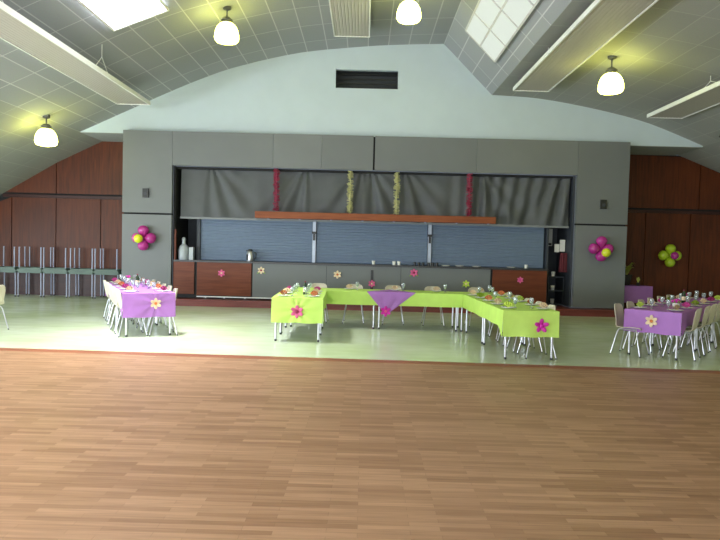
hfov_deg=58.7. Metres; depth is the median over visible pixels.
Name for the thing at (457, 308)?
folding table
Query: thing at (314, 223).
post
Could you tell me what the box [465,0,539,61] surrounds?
window
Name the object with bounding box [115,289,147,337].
plastic chair
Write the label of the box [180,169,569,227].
curtain
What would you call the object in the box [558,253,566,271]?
coat
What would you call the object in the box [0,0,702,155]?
ceiling
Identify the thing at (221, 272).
paper flower
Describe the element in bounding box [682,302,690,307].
napkin
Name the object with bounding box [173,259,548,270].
countertop
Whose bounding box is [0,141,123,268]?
wall
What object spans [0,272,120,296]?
baseboard
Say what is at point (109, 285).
plastic chair
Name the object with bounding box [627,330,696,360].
folding table
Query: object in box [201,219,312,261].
roller shutter
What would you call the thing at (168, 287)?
plastic chair
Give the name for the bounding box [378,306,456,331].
folding table
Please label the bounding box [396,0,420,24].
pendant lamp
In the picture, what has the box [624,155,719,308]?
wall
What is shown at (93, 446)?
floor
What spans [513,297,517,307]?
wine glass
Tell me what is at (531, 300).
wine glass
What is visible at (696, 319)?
plastic chair
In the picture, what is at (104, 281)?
plastic chair
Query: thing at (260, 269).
paper flower
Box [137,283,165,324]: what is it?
plastic chair
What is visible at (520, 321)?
tablecloth
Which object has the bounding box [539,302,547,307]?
napkin
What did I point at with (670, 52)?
ceiling
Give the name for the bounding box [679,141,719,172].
ceiling
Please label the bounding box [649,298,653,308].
wine glass
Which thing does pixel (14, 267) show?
folding table
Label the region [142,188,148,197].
wall speaker
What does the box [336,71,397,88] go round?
ventilation unit
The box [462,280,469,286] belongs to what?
paper flower
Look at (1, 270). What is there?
folding table
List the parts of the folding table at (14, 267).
leg, frame, leg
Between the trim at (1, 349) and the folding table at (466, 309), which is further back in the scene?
the folding table at (466, 309)
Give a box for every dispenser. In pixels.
[178,237,194,259]
[549,229,552,245]
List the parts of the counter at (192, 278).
wood panel, grey panel, wood panel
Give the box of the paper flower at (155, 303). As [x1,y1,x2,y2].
[151,298,160,308]
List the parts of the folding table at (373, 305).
leg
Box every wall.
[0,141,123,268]
[81,44,702,146]
[122,130,630,308]
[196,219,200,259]
[537,228,548,302]
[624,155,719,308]
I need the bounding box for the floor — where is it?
[0,294,719,539]
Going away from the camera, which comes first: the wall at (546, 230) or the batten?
the batten
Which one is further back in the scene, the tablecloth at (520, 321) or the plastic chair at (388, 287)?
the plastic chair at (388, 287)
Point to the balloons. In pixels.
(144, 237)
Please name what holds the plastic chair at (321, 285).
on the floor
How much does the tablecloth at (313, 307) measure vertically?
0.436 m
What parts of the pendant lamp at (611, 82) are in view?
lamp shade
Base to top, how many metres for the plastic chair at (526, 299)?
0.829 m
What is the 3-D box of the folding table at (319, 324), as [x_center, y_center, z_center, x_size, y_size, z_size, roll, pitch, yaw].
[-1.094,0.846,11.509,0.860,0.755,0.950,1,2,-1]
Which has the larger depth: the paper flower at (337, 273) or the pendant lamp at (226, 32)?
the paper flower at (337, 273)
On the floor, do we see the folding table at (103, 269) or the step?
the step
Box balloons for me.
[132,225,155,250]
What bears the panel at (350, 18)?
hanging from the ceiling at (161, 54)
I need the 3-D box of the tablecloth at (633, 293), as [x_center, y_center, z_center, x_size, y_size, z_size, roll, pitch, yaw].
[7.556,0.663,17.921,1.024,0.466,0.656,1,2,0]
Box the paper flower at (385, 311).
[381,306,390,316]
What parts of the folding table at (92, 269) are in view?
frame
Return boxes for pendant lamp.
[34,114,57,146]
[214,6,238,44]
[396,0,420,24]
[598,55,623,94]
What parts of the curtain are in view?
hem rail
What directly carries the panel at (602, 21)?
hanging from the ceiling at (670, 52)
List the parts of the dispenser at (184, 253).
tank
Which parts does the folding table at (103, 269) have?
frame, leg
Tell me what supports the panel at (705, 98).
hanging from the ceiling at (670, 52)
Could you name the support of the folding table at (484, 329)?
on the floor
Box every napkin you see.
[503,301,512,306]
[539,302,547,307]
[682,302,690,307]
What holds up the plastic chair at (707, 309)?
on the floor
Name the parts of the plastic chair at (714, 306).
leg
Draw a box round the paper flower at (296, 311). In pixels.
[291,305,302,317]
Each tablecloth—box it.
[105,282,175,317]
[271,290,326,323]
[289,287,514,307]
[462,294,559,337]
[623,297,719,335]
[624,285,652,302]
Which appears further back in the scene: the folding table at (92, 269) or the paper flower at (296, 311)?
the folding table at (92, 269)
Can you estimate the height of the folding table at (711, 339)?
0.755 m
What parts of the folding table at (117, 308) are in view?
leg, leg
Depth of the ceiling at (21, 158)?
16.88 m
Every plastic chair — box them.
[0,285,8,329]
[103,280,129,319]
[106,282,133,322]
[107,284,137,327]
[110,286,141,331]
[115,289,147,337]
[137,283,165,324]
[142,286,172,330]
[147,288,177,335]
[311,283,328,322]
[342,284,363,323]
[382,285,403,324]
[421,286,444,325]
[464,287,490,327]
[489,295,520,340]
[497,298,530,346]
[507,301,542,352]
[517,305,556,358]
[609,303,649,357]
[622,301,659,352]
[634,299,669,348]
[662,308,701,360]
[672,305,710,355]
[680,303,716,351]
[688,302,719,347]
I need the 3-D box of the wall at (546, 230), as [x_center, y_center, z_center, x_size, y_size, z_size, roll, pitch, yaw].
[5.046,-0.113,17.799,0.055,2.090,1.050,1,2,0]
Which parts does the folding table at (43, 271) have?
leg, leg, frame, leg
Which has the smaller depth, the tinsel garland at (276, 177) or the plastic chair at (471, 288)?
the plastic chair at (471, 288)
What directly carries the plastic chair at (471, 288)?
on the floor
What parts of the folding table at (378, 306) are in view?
leg, leg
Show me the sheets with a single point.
(562, 242)
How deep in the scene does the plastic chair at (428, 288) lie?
14.17 m
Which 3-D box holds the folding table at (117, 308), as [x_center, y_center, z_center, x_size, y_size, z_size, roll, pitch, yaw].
[-4.047,0.755,11.923,0.860,0.755,1.540,0,3,-27]
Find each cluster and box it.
[588,236,613,260]
[658,244,681,266]
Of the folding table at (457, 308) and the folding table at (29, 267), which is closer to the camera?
the folding table at (457, 308)
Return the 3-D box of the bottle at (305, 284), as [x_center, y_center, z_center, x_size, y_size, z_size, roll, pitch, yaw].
[-1.006,0.326,11.761,0.078,0.252,0.076,1,2,0]
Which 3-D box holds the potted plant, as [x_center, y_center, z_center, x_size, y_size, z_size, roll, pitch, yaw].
[7.428,0.108,17.851,0.456,0.638,0.456,0,3,-33]
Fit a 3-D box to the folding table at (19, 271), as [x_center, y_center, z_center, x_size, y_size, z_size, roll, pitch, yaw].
[-9.325,0.369,18.365,0.715,0.755,0.660,1,2,0]
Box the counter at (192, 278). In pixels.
[173,259,548,306]
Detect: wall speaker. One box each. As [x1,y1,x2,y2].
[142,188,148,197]
[600,200,606,208]
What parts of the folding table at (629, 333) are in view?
leg, leg, leg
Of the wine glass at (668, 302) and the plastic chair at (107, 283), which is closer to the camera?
the wine glass at (668, 302)
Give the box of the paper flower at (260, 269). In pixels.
[257,267,264,273]
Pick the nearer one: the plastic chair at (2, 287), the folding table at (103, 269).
the plastic chair at (2, 287)
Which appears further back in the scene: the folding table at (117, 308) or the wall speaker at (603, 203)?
the wall speaker at (603, 203)
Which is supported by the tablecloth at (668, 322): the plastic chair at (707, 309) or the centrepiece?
the centrepiece
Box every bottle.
[178,237,188,259]
[303,281,306,294]
[681,290,685,302]
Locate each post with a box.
[312,222,315,262]
[427,225,431,265]
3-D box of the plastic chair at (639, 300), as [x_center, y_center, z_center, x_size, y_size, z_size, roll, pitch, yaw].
[5.313,0.969,11.639,0.519,0.829,0.475,3,3,41]
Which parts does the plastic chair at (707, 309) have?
leg, leg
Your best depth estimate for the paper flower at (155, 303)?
11.21 m
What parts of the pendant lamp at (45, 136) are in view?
lamp shade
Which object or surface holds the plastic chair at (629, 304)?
on the floor
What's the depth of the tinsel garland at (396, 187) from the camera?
17.00 m
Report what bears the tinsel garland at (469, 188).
hanging from the wall at (155, 161)
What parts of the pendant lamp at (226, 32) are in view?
lamp shade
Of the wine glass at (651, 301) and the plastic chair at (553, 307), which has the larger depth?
the wine glass at (651, 301)
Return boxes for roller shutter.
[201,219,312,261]
[316,222,427,264]
[431,225,543,267]
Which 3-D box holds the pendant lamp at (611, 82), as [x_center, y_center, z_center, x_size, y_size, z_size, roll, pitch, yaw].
[5.113,-3.979,13.019,0.500,0.782,0.500,1,2,0]
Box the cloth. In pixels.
[367,290,414,311]
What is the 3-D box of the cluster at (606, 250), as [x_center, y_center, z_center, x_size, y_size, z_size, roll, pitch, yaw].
[6.330,-0.555,16.755,0.653,0.670,0.401,1,2,0]
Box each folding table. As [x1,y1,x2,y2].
[0,246,25,269]
[0,269,26,296]
[16,270,51,296]
[17,247,51,269]
[42,247,74,270]
[42,270,76,297]
[68,248,100,271]
[68,271,101,297]
[93,249,121,271]
[93,272,121,298]
[116,308,170,336]
[274,323,320,341]
[290,305,374,328]
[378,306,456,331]
[457,308,462,331]
[465,309,523,344]
[483,318,552,359]
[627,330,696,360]
[652,322,712,350]
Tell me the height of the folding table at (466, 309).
0.755 m
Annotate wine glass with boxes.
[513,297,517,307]
[529,298,533,307]
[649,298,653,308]
[666,300,670,309]
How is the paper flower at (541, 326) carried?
attached to the tablecloth at (520, 321)
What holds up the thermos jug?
on the counter at (192, 278)
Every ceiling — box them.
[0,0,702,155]
[0,100,101,194]
[444,0,571,94]
[492,0,719,145]
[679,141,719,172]
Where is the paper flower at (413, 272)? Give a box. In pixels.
[410,269,417,276]
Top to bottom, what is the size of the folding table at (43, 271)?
0.755 m
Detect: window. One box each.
[77,0,168,31]
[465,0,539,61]
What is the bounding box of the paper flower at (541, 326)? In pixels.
[535,319,548,331]
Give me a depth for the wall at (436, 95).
17.03 m
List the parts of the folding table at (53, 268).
leg, frame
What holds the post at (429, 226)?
on the counter at (192, 278)
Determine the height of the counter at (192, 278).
1.005 m
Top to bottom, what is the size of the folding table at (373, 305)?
0.755 m
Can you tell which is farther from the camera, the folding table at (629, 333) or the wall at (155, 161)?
the wall at (155, 161)
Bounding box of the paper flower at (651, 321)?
[645,315,656,326]
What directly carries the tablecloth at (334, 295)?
on the folding table at (373, 305)
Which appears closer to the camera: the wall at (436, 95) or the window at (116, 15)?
the window at (116, 15)
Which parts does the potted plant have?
pot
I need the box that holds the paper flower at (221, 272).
[218,269,224,276]
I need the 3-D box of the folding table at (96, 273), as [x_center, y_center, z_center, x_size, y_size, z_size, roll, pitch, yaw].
[-7.151,0.425,18.352,0.715,0.755,0.660,1,2,0]
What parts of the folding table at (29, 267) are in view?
frame, leg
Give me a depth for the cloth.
12.89 m
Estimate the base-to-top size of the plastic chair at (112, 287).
0.829 m
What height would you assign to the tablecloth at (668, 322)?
0.365 m
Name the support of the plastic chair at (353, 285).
on the floor
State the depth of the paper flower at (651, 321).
10.25 m
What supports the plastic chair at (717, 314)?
on the floor
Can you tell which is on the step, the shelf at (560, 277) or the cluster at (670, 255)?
the shelf at (560, 277)
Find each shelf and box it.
[255,211,495,224]
[546,276,563,304]
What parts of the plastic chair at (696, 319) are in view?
leg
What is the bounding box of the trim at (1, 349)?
[0,348,719,373]
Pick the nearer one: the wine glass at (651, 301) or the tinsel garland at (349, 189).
the wine glass at (651, 301)
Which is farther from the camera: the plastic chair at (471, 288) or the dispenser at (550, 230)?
the dispenser at (550, 230)
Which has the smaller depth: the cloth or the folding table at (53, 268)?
the cloth
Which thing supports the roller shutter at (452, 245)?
attached to the post at (429, 226)
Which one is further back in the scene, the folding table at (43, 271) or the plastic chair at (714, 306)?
the folding table at (43, 271)
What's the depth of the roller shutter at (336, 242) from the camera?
17.40 m
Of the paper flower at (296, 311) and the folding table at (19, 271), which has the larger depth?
the folding table at (19, 271)
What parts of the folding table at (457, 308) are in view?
leg, leg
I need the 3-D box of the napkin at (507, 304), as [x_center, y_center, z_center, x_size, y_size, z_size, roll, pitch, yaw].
[2.325,0.544,10.060,0.147,0.100,0.024,2,2,13]
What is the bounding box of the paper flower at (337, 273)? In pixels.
[334,270,340,278]
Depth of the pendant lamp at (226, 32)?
13.04 m
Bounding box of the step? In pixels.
[176,297,624,316]
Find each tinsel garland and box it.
[273,168,279,210]
[346,171,353,212]
[393,172,400,214]
[465,173,472,215]
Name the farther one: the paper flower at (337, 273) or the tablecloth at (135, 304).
the paper flower at (337, 273)
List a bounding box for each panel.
[0,0,150,104]
[329,0,370,37]
[513,0,658,91]
[647,76,719,118]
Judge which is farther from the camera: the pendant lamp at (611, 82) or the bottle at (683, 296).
the pendant lamp at (611, 82)
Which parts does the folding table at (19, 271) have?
leg, frame, leg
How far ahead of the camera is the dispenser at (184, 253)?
17.15 m
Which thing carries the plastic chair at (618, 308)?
on the floor
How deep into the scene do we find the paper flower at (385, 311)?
12.87 m
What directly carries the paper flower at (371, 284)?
attached to the counter at (192, 278)
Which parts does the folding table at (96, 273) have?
leg, frame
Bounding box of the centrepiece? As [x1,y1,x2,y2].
[671,299,680,307]
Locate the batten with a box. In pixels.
[174,229,176,259]
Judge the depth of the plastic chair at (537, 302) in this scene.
10.67 m
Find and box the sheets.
[554,240,564,251]
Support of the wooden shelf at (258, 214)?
attached to the wall at (155, 161)
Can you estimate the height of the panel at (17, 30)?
0.629 m
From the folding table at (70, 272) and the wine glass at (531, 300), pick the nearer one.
the wine glass at (531, 300)
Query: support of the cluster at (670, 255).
attached to the wall at (675, 200)
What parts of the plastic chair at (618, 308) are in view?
leg, leg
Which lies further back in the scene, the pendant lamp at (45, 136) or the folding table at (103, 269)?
the folding table at (103, 269)
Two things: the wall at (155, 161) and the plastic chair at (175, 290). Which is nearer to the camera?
the plastic chair at (175, 290)
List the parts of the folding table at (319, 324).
leg, leg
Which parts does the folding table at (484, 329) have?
leg, leg, leg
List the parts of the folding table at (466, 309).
leg, leg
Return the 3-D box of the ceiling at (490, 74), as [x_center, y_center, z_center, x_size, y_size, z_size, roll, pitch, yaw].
[2.783,-4.871,5.395,1.310,1.310,23.200,1,2,0]
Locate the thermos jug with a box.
[246,249,255,261]
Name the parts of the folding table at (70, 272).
frame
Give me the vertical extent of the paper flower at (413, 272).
0.219 m
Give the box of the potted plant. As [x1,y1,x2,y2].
[625,263,633,284]
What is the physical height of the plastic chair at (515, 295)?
0.829 m
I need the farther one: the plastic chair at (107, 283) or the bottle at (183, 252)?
the bottle at (183, 252)
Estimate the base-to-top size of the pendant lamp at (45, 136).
0.744 m

